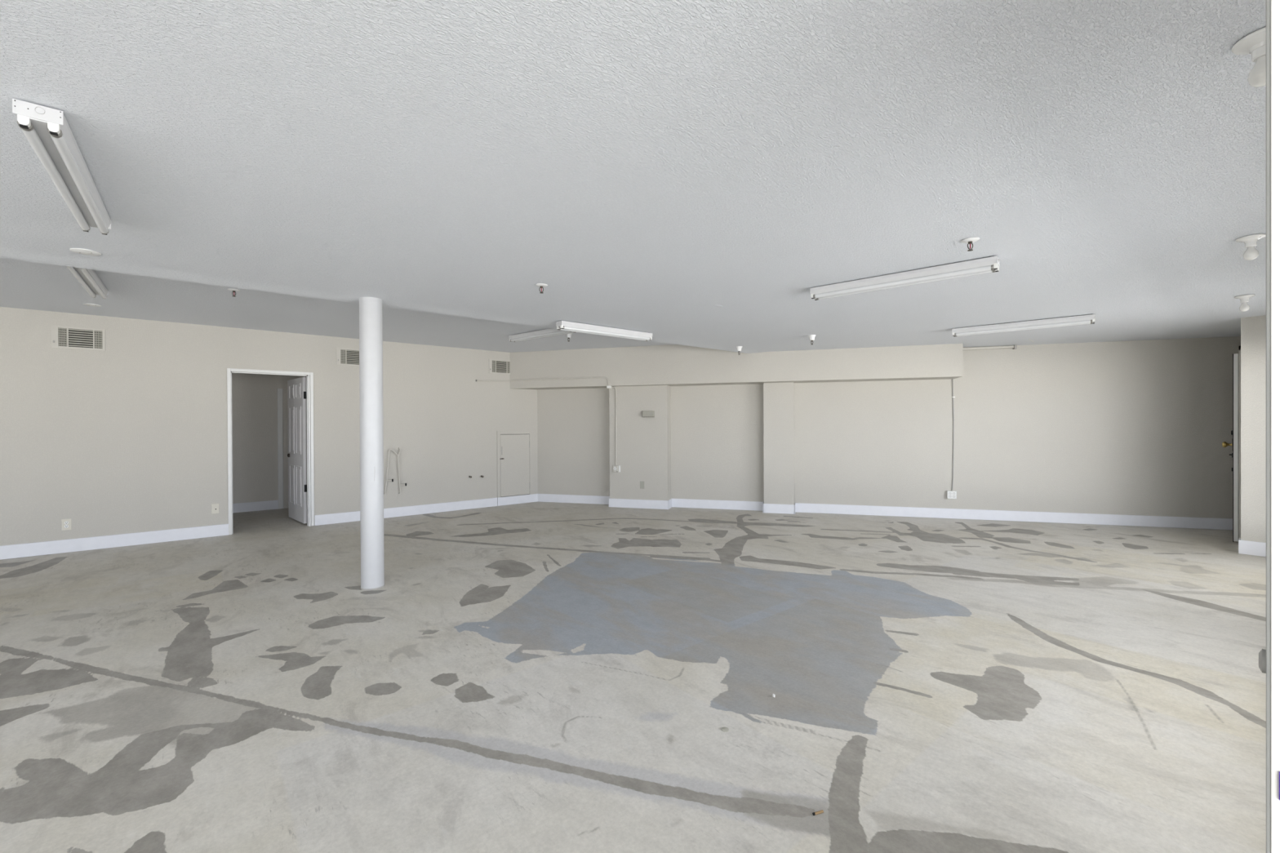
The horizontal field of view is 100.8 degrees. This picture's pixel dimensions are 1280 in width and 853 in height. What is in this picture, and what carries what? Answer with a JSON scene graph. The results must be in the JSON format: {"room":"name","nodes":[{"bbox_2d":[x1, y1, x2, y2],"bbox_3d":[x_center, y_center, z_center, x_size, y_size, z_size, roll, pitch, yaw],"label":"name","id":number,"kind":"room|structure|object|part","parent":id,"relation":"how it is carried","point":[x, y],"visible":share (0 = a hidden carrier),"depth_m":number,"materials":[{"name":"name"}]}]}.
{"room":"empty commercial space","nodes":[
{"label":"empty commercial space","id":0,"kind":"room"},
{"bbox_2d":[0,306,537,558],"bbox_3d":[-5.884,0.064,6.089,11.100,2.600,0.120,0,0,-40],"label":"wall","id":1,"kind":"structure","parent":0,"point":[131,436],"depth_m":6.34,"materials":[{"name":"beige paint"}]},
{"bbox_2d":[61,518,71,530],"bbox_3d":[-6.210,1.062,5.735,0.074,0.120,0.008,0,0,-40],"label":"electrical outlet","id":2,"kind":"object","parent":1,"relation":"attached to","point":[66,524],"visible":1,"depth_m":5.73,"materials":[{"name":"beige plastic"}]},
{"bbox_2d":[51,324,105,351],"bbox_3d":[-6.134,-0.966,5.788,0.408,0.240,0.024,0,0,-40],"label":"air vent","id":3,"kind":"object","parent":1,"relation":"in","point":[62,336],"visible":1,"depth_m":5.79,"materials":[{"name":"white metal"}]},
{"bbox_2d":[211,503,218,513],"bbox_3d":[-5.239,1.014,6.535,0.072,0.120,0.014,0,0,-40],"label":"cable jack","id":4,"kind":"object","parent":1,"relation":"attached to","point":[215,507],"visible":1,"depth_m":6.54,"materials":[{"name":"beige plastic"}]},
{"bbox_2d":[0,493,537,559],"bbox_3d":[-5.877,1.291,6.006,10.590,0.140,0.016,0,0,-40],"label":"baseboard","id":5,"kind":"structure","parent":1,"relation":"attached to","point":[37,548],"depth_m":6.34,"materials":[{"name":"white paint"}]},
{"bbox_2d":[226,368,314,534],"bbox_3d":[-5.107,0.313,7.289,0.923,2.086,1.011,0,0,-40],"label":"door","id":6,"kind":"structure","parent":1,"relation":"in","point":[300,390],"depth_m":7.30,"materials":[{"name":"white paint"}]},
{"bbox_2d":[336,347,359,365],"bbox_3d":[-4.065,-0.982,7.500,0.408,0.240,0.024,0,0,-40],"label":"air vent","id":7,"kind":"object","parent":1,"relation":"in","point":[348,357],"visible":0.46,"depth_m":7.46,"materials":[{"name":"white metal"}]},
{"bbox_2d":[383,447,406,494],"bbox_3d":[-3.613,0.660,7.828,0.306,0.694,0.094,0,0,-40],"label":"pipes","id":8,"kind":"object","parent":1,"relation":"attached to","point":[399,448],"visible":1,"depth_m":7.82,"materials":[{"name":"beige metal"}]},
{"bbox_2d":[488,358,510,374],"bbox_3d":[-2.345,-1.007,8.924,0.408,0.240,0.024,0,0,-40],"label":"air vent","id":9,"kind":"object","parent":1,"relation":"attached to","point":[495,366],"visible":1,"depth_m":8.92,"materials":[{"name":"white metal"}]},
{"bbox_2d":[497,430,533,497],"bbox_3d":[-2.136,0.632,9.096,0.665,1.119,0.026,0,0,-40],"label":"access hatch","id":10,"kind":"object","parent":1,"relation":"attached to","point":[514,448],"visible":1,"depth_m":9.09,"materials":[{"name":"beige paint"}]},
{"bbox_2d":[231,373,306,508],"bbox_3d":[-6.372,0.111,7.526,3.220,2.500,2.718,0,0,-40],"label":"wall","id":11,"kind":"structure","parent":0,"point":[254,396],"depth_m":8.54,"materials":[{"name":"paint"}]},
{"bbox_2d":[232,500,278,512],"bbox_3d":[-6.930,1.290,7.884,2.562,0.145,0.015,0,0,-40],"label":"baseboard","id":12,"kind":"structure","parent":11,"relation":"attached to","point":[271,504],"depth_m":8.50,"materials":[{"name":"white paint"}]},
{"bbox_2d":[277,388,283,509],"bbox_3d":[-5.917,0.364,8.717,0.073,1.980,0.025,0,0,-40],"label":"trim","id":13,"kind":"structure","parent":11,"relation":"attached to","point":[280,402],"depth_m":8.71,"materials":[{"name":"white paint"}]},
{"bbox_2d":[0,502,1266,852],"bbox_3d":[-1.564,1.346,5.352,16.400,0.001,10.960,0,0,-40],"label":"floor","id":14,"kind":"structure","parent":0,"point":[533,677],"depth_m":2.69,"materials":[{"name":"concrete"}]},
{"bbox_2d":[359,297,384,590],"bbox_3d":[-2.263,0.140,4.468,0.181,2.425,0.181,0,0,-40],"label":"column","id":15,"kind":"structure","parent":14,"relation":"on","point":[371,308],"depth_m":4.39,"materials":[{"name":"white paint"}]},
{"bbox_2d":[721,727,728,732],"bbox_3d":[0.378,1.346,2.355,0.033,0.004,0.033,0,0,-40],"label":"cap","id":16,"kind":"object","parent":14,"relation":"on","point":[723,729],"visible":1,"depth_m":2.35,"materials":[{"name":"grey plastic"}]},
{"bbox_2d":[812,809,823,815],"bbox_3d":[0.620,1.345,1.844,0.040,0.009,0.009,0,0,-20],"label":"wooden peg","id":17,"kind":"object","parent":14,"relation":"on","point":[822,811],"visible":1,"depth_m":1.84,"materials":[{"name":"brown wood"}]},
{"bbox_2d":[0,0,1266,353],"bbox_3d":[-0.474,-1.223,4.795,17.800,0.308,9.012,0,0,-40],"label":"ceiling","id":18,"kind":"structure","parent":0,"point":[654,165],"depth_m":2.15,"materials":[{"name":"paint"}]},
{"bbox_2d":[12,97,111,235],"bbox_3d":[-2.365,-1.019,2.209,0.112,0.088,1.223,0,0,-40],"label":"fluorescent fixture","id":19,"kind":"object","parent":18,"relation":"attached to","point":[47,130],"visible":1,"depth_m":1.98,"materials":[{"name":"white metal"}]},
{"bbox_2d":[17,114,31,128],"bbox_3d":[-2.009,-0.998,1.728,0.026,0.042,0.020,0,0,-40],"label":"socket","id":20,"kind":"object","parent":19,"relation":"attached to","point":[24,121],"depth_m":1.72,"materials":[{"name":"white plastic"}]},
{"bbox_3d":[-1.978,-1.034,1.741,0.112,0.047,0.004,0,0,-40],"label":"plate","id":21,"kind":"part","parent":19,"relation":"part of","materials":[{"name":"white metal"}]},
{"bbox_2d":[47,121,60,136],"bbox_3d":[-1.958,-0.998,1.770,0.026,0.042,0.020,0,0,-40],"label":"socket","id":22,"kind":"object","parent":19,"relation":"attached to","point":[53,127],"depth_m":1.77,"materials":[{"name":"white plastic"}]},
{"bbox_2d":[69,248,101,255],"bbox_3d":[-3.363,-1.057,3.214,0.134,0.008,0.134,0,0,-2],"label":"cover plate","id":23,"kind":"object","parent":18,"relation":"attached to","point":[84,251],"visible":1,"depth_m":3.20,"materials":[{"name":"white plastic"}]},
{"bbox_2d":[66,266,107,298],"bbox_3d":[-4.460,-1.192,4.279,0.112,0.088,1.223,0,0,-40],"label":"fluorescent fixture","id":24,"kind":"object","parent":18,"relation":"attached to","point":[89,279],"visible":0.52,"depth_m":4.27,"materials":[{"name":"white metal"}]},
{"bbox_2d":[82,303,101,306],"bbox_3d":[-5.551,-1.230,5.370,0.134,0.008,0.134,0,0,-2],"label":"cover plate","id":25,"kind":"object","parent":18,"relation":"attached to","point":[88,304],"visible":1,"depth_m":5.35,"materials":[{"name":"white plastic"}]},
{"bbox_2d":[227,288,239,297],"bbox_3d":[-3.677,-1.209,4.797,0.092,0.062,0.092,0,0,-5],"label":"sprinkler","id":26,"kind":"object","parent":18,"relation":"attached to","point":[233,290],"visible":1,"depth_m":4.79,"materials":[{"name":"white metal"}]},
{"bbox_2d":[508,328,574,342],"bbox_3d":[-1.296,-1.217,6.963,1.223,0.088,0.112,0,0,38],"label":"fluorescent fixture","id":27,"kind":"object","parent":18,"relation":"attached to","point":[551,331],"visible":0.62,"depth_m":6.96,"materials":[{"name":"white metal"}]},
{"bbox_2d":[535,283,547,293],"bbox_3d":[-0.747,-1.044,4.020,0.092,0.062,0.092,0,0,-5],"label":"sprinkler","id":28,"kind":"object","parent":18,"relation":"attached to","point":[541,286],"visible":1,"depth_m":4.01,"materials":[{"name":"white metal"}]},
{"bbox_2d":[565,333,572,341],"bbox_3d":[-0.962,-1.205,7.151,0.092,0.112,0.092,0,0,-5],"label":"sprinkler","id":29,"kind":"object","parent":18,"relation":"attached to","point":[568,335],"visible":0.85,"depth_m":7.13,"materials":[{"name":"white metal"}]},
{"bbox_2d":[555,320,652,341],"bbox_3d":[-0.360,-1.042,5.804,1.223,0.088,0.112,0,0,-40],"label":"fluorescent fixture","id":30,"kind":"object","parent":18,"relation":"attached to","point":[567,326],"visible":1,"depth_m":5.72,"materials":[{"name":"white metal"}]},
{"bbox_3d":[-0.828,-1.053,5.416,0.004,0.047,0.112,0,0,-40],"label":"plate","id":31,"kind":"part","parent":30,"relation":"part of","materials":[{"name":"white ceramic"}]},
{"bbox_2d":[736,346,742,355],"bbox_3d":[1.363,-1.042,7.282,0.092,0.112,0.092,0,0,-20],"label":"sprinkler","id":32,"kind":"object","parent":18,"relation":"attached to","point":[739,348],"visible":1,"depth_m":7.26,"materials":[{"name":"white metal"}]},
{"bbox_2d":[808,334,816,344],"bbox_3d":[2.069,-1.042,6.372,0.092,0.112,0.092,0,0,0],"label":"sprinkler","id":33,"kind":"object","parent":18,"relation":"attached to","point":[811,337],"visible":1,"depth_m":6.35,"materials":[{"name":"white metal"}]},
{"bbox_2d":[809,255,999,300],"bbox_3d":[1.833,-1.044,3.789,1.223,0.088,0.112,0,0,40],"label":"fluorescent fixture","id":34,"kind":"object","parent":18,"relation":"attached to","point":[992,264],"visible":1,"depth_m":3.70,"materials":[{"name":"white metal"}]},
{"bbox_2d":[993,262,997,270],"bbox_3d":[2.270,-1.024,3.379,0.029,0.042,0.024,0,0,-40],"label":"socket","id":35,"kind":"object","parent":34,"relation":"attached to","point":[995,264],"depth_m":3.37,"materials":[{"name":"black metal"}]},
{"bbox_3d":[2.298,-1.060,3.398,0.004,0.047,0.112,0,0,40],"label":"plate","id":36,"kind":"part","parent":34,"relation":"part of","materials":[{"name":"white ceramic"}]},
{"bbox_2d":[960,236,979,251],"bbox_3d":[1.917,-1.054,3.075,0.092,0.062,0.092,0,0,0],"label":"sprinkler","id":37,"kind":"object","parent":18,"relation":"attached to","point":[969,240],"visible":1,"depth_m":3.06,"materials":[{"name":"white metal"}]},
{"bbox_2d":[963,345,1017,350],"bbox_3d":[4.785,-1.090,7.380,0.785,0.048,0.065,0,0,17],"label":"fluorescent light fixture","id":38,"kind":"object","parent":18,"relation":"attached to","point":[1014,347],"visible":0.74,"depth_m":7.34,"materials":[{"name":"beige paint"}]},
{"bbox_2d":[951,314,1095,337],"bbox_3d":[4.013,-1.062,5.605,1.223,0.088,0.112,0,0,39],"label":"fluorescent fixture","id":39,"kind":"object","parent":18,"relation":"attached to","point":[1087,318],"visible":1,"depth_m":5.53,"materials":[{"name":"white metal"}]},
{"bbox_2d":[1234,293,1255,311],"bbox_3d":[5.112,-1.039,4.479,0.120,0.132,0.120,0,0,0],"label":"holder","id":40,"kind":"object","parent":18,"relation":"attached to","point":[1244,299],"visible":1,"depth_m":4.46,"materials":[{"name":"white plastic"}]},
{"bbox_3d":[5.112,-1.015,4.479,0.060,0.084,0.060,0,0,0],"label":"bulb","id":41,"kind":"part","parent":40,"relation":"part of","materials":[{"name":"white glass"}]},
{"bbox_2d":[1231,26,1266,87],"bbox_3d":[1.728,-1.012,1.467,0.120,0.132,0.120,0,0,-40],"label":"holder","id":42,"kind":"object","parent":18,"relation":"attached to","point":[1254,43],"visible":0.59,"depth_m":1.46,"materials":[{"name":"white ceramic"}]},
{"bbox_3d":[1.728,-0.988,1.467,0.060,0.084,0.060,0,0,-40],"label":"bulb","id":43,"kind":"part","parent":42,"relation":"part of","materials":[{"name":"white glass"}]},
{"bbox_2d":[1235,233,1266,260],"bbox_3d":[3.521,-1.026,3.053,0.120,0.132,0.120,0,0,30],"label":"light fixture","id":44,"kind":"object","parent":18,"relation":"attached to","point":[1251,253],"visible":0.99,"depth_m":3.04,"materials":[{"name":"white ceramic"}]},
{"bbox_3d":[3.521,-1.002,3.053,0.060,0.084,0.060,0,0,30],"label":"bulb","id":45,"kind":"part","parent":44,"relation":"part of","materials":[{"name":"white glass"}]},
{"bbox_2d":[537,336,1240,529],"bbox_3d":[2.861,0.016,7.938,10.387,2.600,0.400,0,0,17],"label":"wall","id":46,"kind":"structure","parent":0,"point":[1131,427],"depth_m":7.55,"materials":[{"name":"beige paint"}]},
{"bbox_2d":[475,376,617,465],"bbox_3d":[-1.523,-0.082,8.776,2.304,1.451,0.427,0,0,4],"label":"conduit","id":47,"kind":"object","parent":46,"relation":"attached to","point":[608,386],"visible":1,"depth_m":8.67,"materials":[{"name":"beige metal"}]},
{"bbox_2d":[613,465,620,472],"bbox_3d":[-0.383,0.696,8.669,0.120,0.116,0.050,0,0,17],"label":"electrical outlet","id":48,"kind":"object","parent":46,"relation":"attached to","point":[616,468],"visible":1,"depth_m":8.66,"materials":[{"name":"beige paint"}]},
{"bbox_2d":[640,481,644,488],"bbox_3d":[0.034,0.947,8.569,0.072,0.120,0.006,0,0,17],"label":"blank plate","id":49,"kind":"object","parent":46,"relation":"attached to","point":[642,483],"visible":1,"depth_m":8.57,"materials":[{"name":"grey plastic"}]},
{"bbox_2d":[641,410,654,417],"bbox_3d":[0.132,-0.201,8.511,0.197,0.100,0.051,0,0,17],"label":"door chime","id":50,"kind":"object","parent":46,"relation":"attached to","point":[644,413],"visible":1,"depth_m":8.49,"materials":[{"name":"grey plastic"}]},
{"bbox_2d":[509,343,963,389],"bbox_3d":[1.116,-0.969,8.282,6.833,0.615,0.443,0,0,17],"label":"soffit","id":51,"kind":"object","parent":46,"relation":"attached to","point":[670,365],"depth_m":8.03,"materials":[{"name":"beige paint"}]},
{"bbox_2d":[537,493,1232,529],"bbox_3d":[2.838,1.243,7.864,9.777,0.140,0.266,0,0,17],"label":"baseboard","id":52,"kind":"structure","parent":46,"relation":"attached to","point":[936,513],"depth_m":7.66,"materials":[{"name":"white paint"}]},
{"bbox_2d":[946,490,956,498],"bbox_3d":[4.416,0.967,7.507,0.116,0.110,0.051,0,0,17],"label":"electrical outlet","id":53,"kind":"object","parent":46,"relation":"attached to","point":[950,494],"visible":1,"depth_m":7.49,"materials":[{"name":"white plastic"}]},
{"bbox_2d":[951,378,955,490],"bbox_3d":[4.443,0.119,7.512,0.044,1.586,0.018,0,0,17],"label":"cable","id":54,"kind":"object","parent":46,"relation":"attached to","point":[953,397],"visible":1,"depth_m":7.51,"materials":[{"name":"white plastic"}]},
{"bbox_2d":[1240,315,1266,555],"bbox_3d":[2.007,0.044,1.496,17.400,2.600,0.765,0,0,-40],"label":"wall","id":55,"kind":"structure","parent":0,"point":[1253,329],"depth_m":5.37,"materials":[{"name":"beige paint"}]},
{"bbox_2d":[1222,346,1240,542],"bbox_3d":[6.992,0.203,6.226,0.990,2.200,0.165,0,0,-40],"label":"door","id":56,"kind":"structure","parent":55,"relation":"in","point":[1236,432],"depth_m":5.91,"materials":[{"name":"white paint"}]},
{"bbox_3d":[6.666,0.205,6.009,0.066,0.066,0.083,0,0,-40],"label":"knob","id":57,"kind":"part","parent":56,"relation":"part of","materials":[{"name":"gold metal"}]},
{"bbox_3d":[7.033,0.203,6.177,0.990,2.200,0.037,0,0,-40],"label":"frame","id":58,"kind":"part","parent":56,"relation":"part of","materials":[{"name":"beige paint"}]},
{"bbox_2d":[1238,538,1266,556],"bbox_3d":[3.624,1.258,2.942,7.320,0.140,0.631,0,0,-40],"label":"baseboard","id":59,"kind":"structure","parent":55,"relation":"attached to","point":[1245,547],"depth_m":5.37,"materials":[{"name":"white paint"}]},
{"bbox_2d":[1258,0,1279,852],"bbox_3d":[0.858,0.307,0.474,0.048,2.068,0.396,0,0,-40],"label":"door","id":60,"kind":"structure","parent":55,"relation":"in","point":[1269,658],"depth_m":0.60,"materials":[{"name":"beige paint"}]},
{"bbox_3d":[0.862,0.307,0.471,0.045,2.068,0.387,0,0,-40],"label":"post","id":61,"kind":"part","parent":60,"relation":"part of","materials":[{"name":"beige paint"}]}
]}

